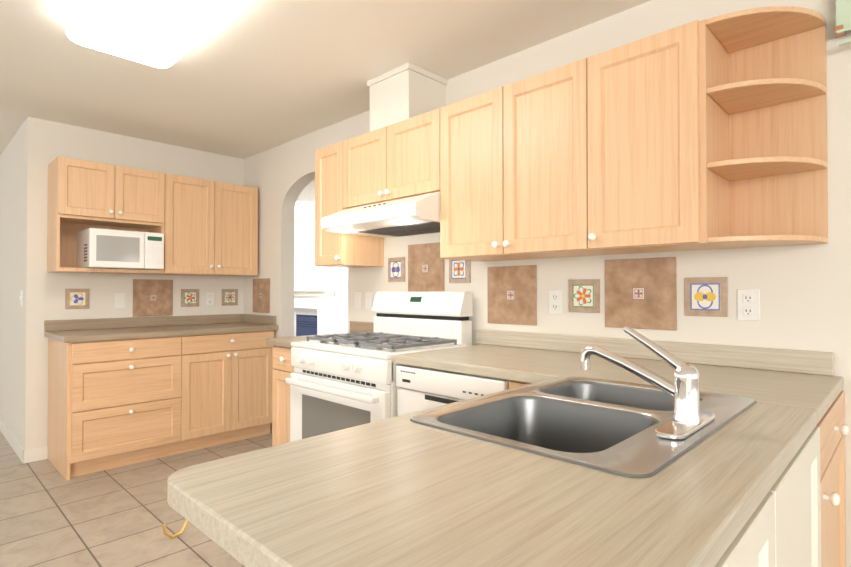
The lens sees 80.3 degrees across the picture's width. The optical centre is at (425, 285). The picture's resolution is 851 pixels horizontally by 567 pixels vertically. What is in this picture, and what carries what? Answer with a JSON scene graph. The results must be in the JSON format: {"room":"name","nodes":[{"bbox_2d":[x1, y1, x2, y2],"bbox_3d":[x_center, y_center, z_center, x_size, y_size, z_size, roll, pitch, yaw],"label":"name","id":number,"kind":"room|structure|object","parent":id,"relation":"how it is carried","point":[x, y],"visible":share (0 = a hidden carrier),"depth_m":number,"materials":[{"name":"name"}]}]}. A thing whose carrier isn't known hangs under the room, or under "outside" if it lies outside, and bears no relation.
{"room":"kitchen","nodes":[
{"label":"kitchen","id":0,"kind":"room"},
{"bbox_2d":[0,117,48,449],"bbox_3d":[-3.906,0.037,4.689,3.200,2.427,0.120,-1,-1,44],"label":"wall","id":1,"kind":"structure","parent":0,"point":[24,159],"depth_m":3.62,"materials":[{"name":"white paint"}]},
{"bbox_2d":[0,418,26,463],"bbox_3d":[-3.948,1.205,4.624,3.212,0.090,0.012,-1,-1,44],"label":"baseboard","id":2,"kind":"structure","parent":1,"relation":"attached to","point":[14,443],"depth_m":3.81,"materials":[{"name":"white wood"}]},
{"bbox_2d":[20,290,22,305],"bbox_3d":[-2.933,0.092,3.653,0.072,0.116,0.014,-1,-1,44],"label":"light switch","id":3,"kind":"object","parent":1,"relation":"attached to","point":[21,297],"visible":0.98,"depth_m":3.64,"materials":[{"name":"white plastic"}]},
{"bbox_2d":[0,431,271,566],"bbox_3d":[-0.603,1.255,2.912,14.000,0.050,13.000,-1,-1,44],"label":"floor","id":4,"kind":"structure","parent":0,"point":[50,516],"depth_m":2.67,"materials":[{"name":"tile"}]},
{"bbox_2d":[48,338,183,480],"bbox_3d":[-2.243,0.803,3.643,0.626,0.872,0.688,-1,-1,44],"label":"base cabinet","id":5,"kind":"object","parent":4,"relation":"on","point":[126,391],"depth_m":3.41,"materials":[{"name":"brown wood"}]},
{"bbox_2d":[44,322,277,341],"bbox_3d":[-1.977,0.349,3.912,0.642,0.038,1.486,-1,-1,44],"label":"countertop","id":6,"kind":"structure","parent":5,"relation":"on","point":[117,332],"depth_m":3.67,"materials":[{"name":"beige laminate"}]},
{"bbox_2d":[184,330,273,451],"bbox_3d":[-1.745,0.809,4.158,0.626,0.872,0.745,-1,-1,44],"label":"base cabinet","id":7,"kind":"object","parent":4,"relation":"on","point":[228,378],"depth_m":3.92,"materials":[{"name":"brown wood"}]},
{"bbox_2d":[294,287,335,335],"bbox_3d":[-2.038,0.656,8.419,1.490,1.275,0.260,-1,-1,44],"label":"fireplace","id":8,"kind":"object","parent":4,"relation":"on","point":[313,310],"visible":0.4,"depth_m":8.21,"materials":[{"name":"white"}]},
{"bbox_2d":[266,321,372,445],"bbox_3d":[-0.625,0.738,3.163,0.348,0.990,0.668,-1,-1,44],"label":"base cabinet","id":9,"kind":"object","parent":4,"relation":"on","point":[282,366],"visible":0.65,"depth_m":2.99,"materials":[{"name":"brown wood"}]},
{"bbox_2d":[285,292,472,441],"bbox_3d":[-0.248,0.630,2.724,0.797,1.196,0.718,-1,-1,44],"label":"stove","id":10,"kind":"object","parent":4,"relation":"on","point":[336,382],"visible":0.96,"depth_m":2.61,"materials":[{"name":"white metal"}]},
{"bbox_2d":[396,364,510,415],"bbox_3d":[0.290,0.790,2.265,0.590,0.866,0.616,-1,-1,44],"label":"dishwasher","id":11,"kind":"object","parent":4,"relation":"on","point":[420,388],"visible":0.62,"depth_m":2.09,"materials":[{"name":"white metal"}]},
{"bbox_2d":[162,380,849,566],"bbox_3d":[0.423,0.776,1.295,0.939,0.872,1.902,-1,-1,44],"label":"base cabinet","id":12,"kind":"object","parent":4,"relation":"on","point":[797,518],"visible":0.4,"depth_m":1.13,"materials":[{"name":"brown wood"}]},
{"bbox_2d":[167,413,515,566],"bbox_3d":[-0.032,0.313,0.772,0.450,0.038,0.514,-1,-1,44],"label":"countertop","id":13,"kind":"structure","parent":12,"relation":"on","point":[401,491],"depth_m":0.74,"materials":[{"name":"laminate"}]},
{"bbox_2d":[169,369,578,476],"bbox_3d":[0.037,0.318,1.217,0.063,0.038,1.251,-1,-1,44],"label":"countertop","id":14,"kind":"structure","parent":12,"relation":"on","point":[552,374],"depth_m":1.15,"materials":[{"name":"laminate"}]},
{"bbox_2d":[394,329,622,379],"bbox_3d":[0.356,0.289,2.231,0.840,0.118,0.657,-1,-1,44],"label":"countertop","id":15,"kind":"structure","parent":12,"relation":"on","point":[500,354],"depth_m":2.24,"materials":[{"name":"laminate"}]},
{"bbox_2d":[351,349,843,566],"bbox_3d":[0.681,0.276,1.050,0.148,0.118,1.904,-1,-1,44],"label":"countertop","id":16,"kind":"structure","parent":12,"relation":"on","point":[517,508],"depth_m":0.68,"materials":[{"name":"laminate"}]},
{"bbox_2d":[567,338,776,384],"bbox_3d":[0.883,0.284,1.718,0.450,0.118,0.662,-1,-1,44],"label":"countertop","id":17,"kind":"structure","parent":12,"relation":"on","point":[705,357],"depth_m":1.95,"materials":[{"name":"laminate"}]},
{"bbox_2d":[410,376,756,477],"bbox_3d":[0.412,0.390,1.217,0.526,0.192,0.786,-1,-1,44],"label":"sink","id":18,"kind":"object","parent":17,"relation":"in","point":[609,426],"visible":0.5,"depth_m":1.25,"materials":[{"name":"silver metal"}]},
{"bbox_2d":[579,326,714,439],"bbox_3d":[0.467,0.192,1.120,0.266,0.202,0.250,-1,-1,44],"label":"faucet","id":19,"kind":"object","parent":18,"relation":"on","point":[689,417],"visible":1,"depth_m":1.04,"materials":[{"name":"silver metal"}]},
{"bbox_2d":[46,121,243,445],"bbox_3d":[-2.247,0.032,4.190,0.120,2.427,1.470,-1,-1,44],"label":"wall","id":20,"kind":"structure","parent":0,"point":[75,142],"depth_m":3.99,"materials":[{"name":"white paint"}]},
{"bbox_2d":[44,314,239,329],"bbox_3d":[-2.202,0.293,4.129,0.018,0.077,1.486,-1,-1,44],"label":"backsplash","id":21,"kind":"structure","parent":20,"relation":"attached to","point":[193,320],"depth_m":4.00,"materials":[{"name":"beige laminate"}]},
{"bbox_2d":[65,279,237,316],"bbox_3d":[-2.180,0.100,4.161,0.014,0.300,1.312,-1,-1,44],"label":"tiles","id":22,"kind":"structure","parent":20,"relation":"attached to","point":[152,297],"depth_m":4.12,"materials":[{"name":"brown tile"}]},
{"bbox_2d":[143,172,257,275],"bbox_3d":[-1.864,-0.477,4.259,0.339,0.774,0.783,-1,-1,44],"label":"upper cabinet","id":23,"kind":"object","parent":20,"relation":"attached to","point":[205,227],"depth_m":4.10,"materials":[{"name":"brown wood"}]},
{"bbox_2d":[77,228,163,269],"bbox_3d":[-2.280,-0.260,3.773,0.386,0.275,0.481,-1,-1,44],"label":"microwave","id":24,"kind":"object","parent":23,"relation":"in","point":[109,248],"visible":1,"depth_m":3.62,"materials":[{"name":"white plastic"}]},
{"bbox_2d":[293,306,293,335],"bbox_3d":[-3.119,0.055,6.227,5.554,2.427,0.004,-1,-1,44],"label":"wall","id":25,"kind":"structure","parent":0,"point":[293,320],"depth_m":4.29,"materials":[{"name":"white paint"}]},
{"bbox_2d":[294,218,347,332],"bbox_3d":[1.594,0.043,5.197,14.000,2.427,0.120,-1,-1,44],"label":"wall","id":26,"kind":"structure","parent":0,"point":[308,273],"depth_m":8.47,"materials":[{"name":"white paint"}]},
{"bbox_2d":[0,0,650,221],"bbox_3d":[-0.603,-1.226,2.941,14.000,0.060,13.000,-1,-1,44],"label":"ceiling","id":27,"kind":"structure","parent":0,"point":[248,78],"depth_m":2.73,"materials":[{"name":"white paint"}]},
{"bbox_2d":[66,0,247,67],"bbox_3d":[-1.048,-1.162,2.027,1.270,0.088,0.450,-1,-1,44],"label":"ceiling light","id":28,"kind":"object","parent":27,"relation":"attached to","point":[161,33],"visible":1,"depth_m":2.17,"materials":[{"name":"white"}]},
{"bbox_2d":[367,62,446,131],"bbox_3d":[-0.109,-1.045,2.939,0.354,0.302,0.312,-1,-1,44],"label":"vent duct cover","id":29,"kind":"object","parent":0,"point":[408,90],"depth_m":2.82,"materials":[{"name":"white paint"}]},
{"bbox_2d":[243,0,850,566],"bbox_3d":[0.013,0.019,3.110,4.870,2.427,0.120,-1,-1,44],"label":"wall","id":30,"kind":"structure","parent":0,"point":[805,296],"depth_m":2.12,"materials":[{"name":"white paint"}]},
{"bbox_2d":[240,314,275,325],"bbox_3d":[-1.473,0.296,4.446,0.587,0.077,0.018,-1,-1,44],"label":"backsplash","id":31,"kind":"structure","parent":30,"relation":"attached to","point":[268,320],"depth_m":4.41,"materials":[{"name":"beige laminate"}]},
{"bbox_2d":[321,191,439,237],"bbox_3d":[-0.156,-0.389,2.841,0.783,0.158,0.503,-1,-1,44],"label":"range hood","id":32,"kind":"object","parent":30,"relation":"attached to","point":[414,215],"visible":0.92,"depth_m":2.65,"materials":[{"name":"white metal"}]},
{"bbox_2d":[253,242,759,330],"bbox_3d":[-0.165,-0.014,3.190,3.864,0.475,0.011,-1,-1,44],"label":"tiles","id":33,"kind":"structure","parent":30,"relation":"attached to","point":[640,293],"depth_m":2.28,"materials":[{"name":"brown tile"}]},
{"bbox_2d":[315,6,827,267],"bbox_3d":[0.313,-0.512,2.484,2.588,0.755,0.366,-1,-1,44],"label":"upper cabinet","id":34,"kind":"object","parent":30,"relation":"attached to","point":[708,134],"visible":0.98,"depth_m":1.89,"materials":[{"name":"brown wood"}]},
{"bbox_2d":[834,0,850,46],"bbox_3d":[1.446,-0.882,1.597,0.232,0.195,0.074,-1,-1,44],"label":"lamp","id":35,"kind":"object","parent":30,"relation":"attached to","point":[843,17],"visible":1,"depth_m":1.64,"materials":[{"name":"green glass"}]}
]}

